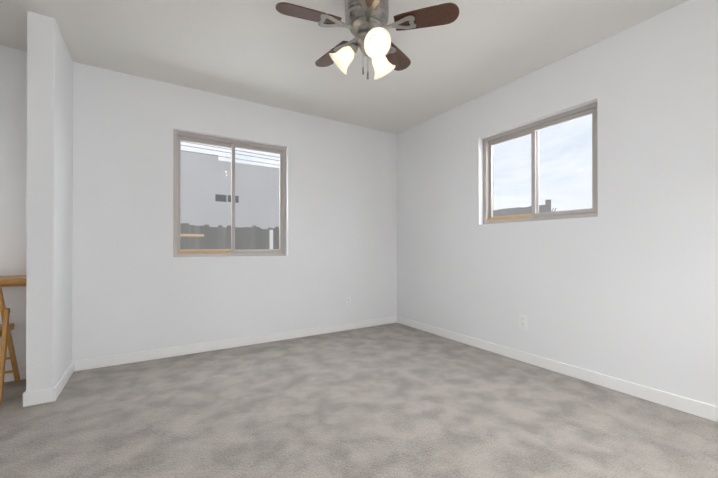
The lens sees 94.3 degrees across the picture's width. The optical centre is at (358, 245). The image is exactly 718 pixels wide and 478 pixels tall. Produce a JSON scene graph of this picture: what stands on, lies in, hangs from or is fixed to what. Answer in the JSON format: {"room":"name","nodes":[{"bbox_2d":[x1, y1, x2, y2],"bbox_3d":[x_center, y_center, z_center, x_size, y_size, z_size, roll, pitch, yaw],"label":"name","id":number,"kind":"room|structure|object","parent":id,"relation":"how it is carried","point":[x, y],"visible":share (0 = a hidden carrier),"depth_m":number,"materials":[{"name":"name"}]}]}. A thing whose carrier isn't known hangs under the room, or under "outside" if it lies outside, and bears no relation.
{"room":"empty living room","nodes":[
{"label":"empty living room","id":0,"kind":"room"},
{"bbox_2d":[26,11,72,391],"bbox_3d":[-2.153,-0.232,2.339,0.126,2.440,0.586,0,0,-32],"label":"wall","id":1,"kind":"structure","parent":0,"point":[49,209],"depth_m":2.11,"materials":[{"name":"paint"}]},
{"bbox_2d":[4,316,717,421],"bbox_3d":[-0.440,0.942,1.271,4.800,0.085,4.200,0,0,-32],"label":"baseboard","id":2,"kind":"structure","parent":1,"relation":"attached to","point":[694,407],"depth_m":2.74,"materials":[{"name":"white"}]},
{"bbox_2d":[0,45,396,369],"bbox_3d":[-1.586,-0.229,3.123,5.100,2.440,0.150,0,0,-32],"label":"wall","id":3,"kind":"structure","parent":0,"point":[137,286],"depth_m":3.00,"materials":[{"name":"paint"}]},
{"bbox_2d":[0,275,25,286],"bbox_3d":[-2.872,0.256,2.010,1.442,0.079,0.385,0,0,-32],"label":"shelf","id":4,"kind":"object","parent":3,"relation":"attached to","point":[13,280],"depth_m":2.21,"materials":[{"name":"brown wood"}]},
{"bbox_2d":[173,130,285,256],"bbox_3d":[-1.262,-0.476,3.352,1.070,1.165,0.075,0,0,-32],"label":"window","id":5,"kind":"structure","parent":3,"relation":"in","point":[186,137],"depth_m":3.32,"materials":[{"name":"grey plastic"}]},
{"bbox_2d":[346,296,350,306],"bbox_3d":[-0.126,0.658,3.933,0.070,0.114,0.009,0,0,-32],"label":"electrical outlet","id":6,"kind":"object","parent":3,"relation":"attached to","point":[348,301],"visible":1,"depth_m":3.93,"materials":[{"name":"white plastic"}]},
{"bbox_2d":[181,141,279,165],"bbox_3d":[-5.478,-0.988,9.685,10.700,4.600,1.400,0,0,-32],"label":"pole","id":7,"kind":"object","parent":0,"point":[228,152],"depth_m":10.54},
{"bbox_2d":[0,0,688,133],"bbox_3d":[-0.440,-1.495,1.279,5.100,0.080,4.500,0,0,-32],"label":"ceiling","id":8,"kind":"structure","parent":0,"point":[264,52],"depth_m":2.41,"materials":[{"name":"paint"}]},
{"bbox_2d":[276,0,458,79],"bbox_3d":[0.016,-1.193,1.942,0.978,0.521,0.967,0,0,-32],"label":"ceiling fan","id":9,"kind":"object","parent":8,"relation":"hanging from","point":[366,22],"visible":1,"depth_m":1.85,"materials":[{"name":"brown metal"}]},
{"bbox_2d":[0,323,717,477],"bbox_3d":[-0.440,1.015,1.271,5.100,0.060,4.500,0,0,-32],"label":"floor","id":10,"kind":"structure","parent":0,"point":[395,400],"depth_m":1.88,"materials":[{"name":"carpet"}]},
{"bbox_2d":[0,282,19,404],"bbox_3d":[-2.544,0.601,2.141,0.466,0.774,0.470,0,0,-32],"label":"folding chair","id":11,"kind":"object","parent":10,"relation":"on","point":[6,328],"visible":1,"depth_m":2.17,"materials":[{"name":"brown wood"}]},
{"bbox_2d":[397,0,717,406],"bbox_3d":[1.703,-0.231,2.516,0.150,2.440,4.350,0,0,-32],"label":"wall","id":12,"kind":"structure","parent":0,"point":[623,285],"depth_m":2.33,"materials":[{"name":"paint"}]},
{"bbox_2d":[519,314,526,328],"bbox_3d":[1.401,0.648,2.849,0.009,0.114,0.070,0,0,-32],"label":"electrical outlet","id":13,"kind":"object","parent":12,"relation":"attached to","point":[522,321],"visible":1,"depth_m":2.84,"materials":[{"name":"white plastic"}]},
{"bbox_2d":[483,102,597,223],"bbox_3d":[1.517,-0.630,2.860,0.075,0.846,1.016,0,0,-32],"label":"window","id":14,"kind":"structure","parent":12,"relation":"in","point":[533,128],"depth_m":2.85,"materials":[{"name":"grey plastic"}]},
{"label":"outside","id":15,"kind":"structure","parent":0,"visible":0},
{"bbox_3d":[0.493,1.345,4.319,80.000,0.100,80.000,0,0,-32],"label":"ground","id":16,"kind":"structure","parent":15,"visible":0},
{"bbox_2d":[180,150,278,247],"bbox_3d":[-2.215,-0.897,17.297,12.930,4.470,7.100,0,0,-32],"label":"building","id":17,"kind":"structure","parent":16,"relation":"on","point":[191,195],"depth_m":11.69,"materials":[{"name":"grey paint"}]},
{"bbox_2d":[180,223,278,248],"bbox_3d":[-3.919,0.373,8.211,14.600,1.869,0.260,0,0,-32],"label":"fence","id":18,"kind":"object","parent":16,"relation":"on","point":[222,238],"depth_m":8.59,"materials":[{"name":"grey wood"}]},
{"bbox_2d":[493,200,550,216],"bbox_3d":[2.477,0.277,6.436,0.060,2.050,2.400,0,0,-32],"label":"building","id":19,"kind":"structure","parent":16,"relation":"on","point":[518,210],"depth_m":5.85,"materials":[{"name":"grey"}]}
]}

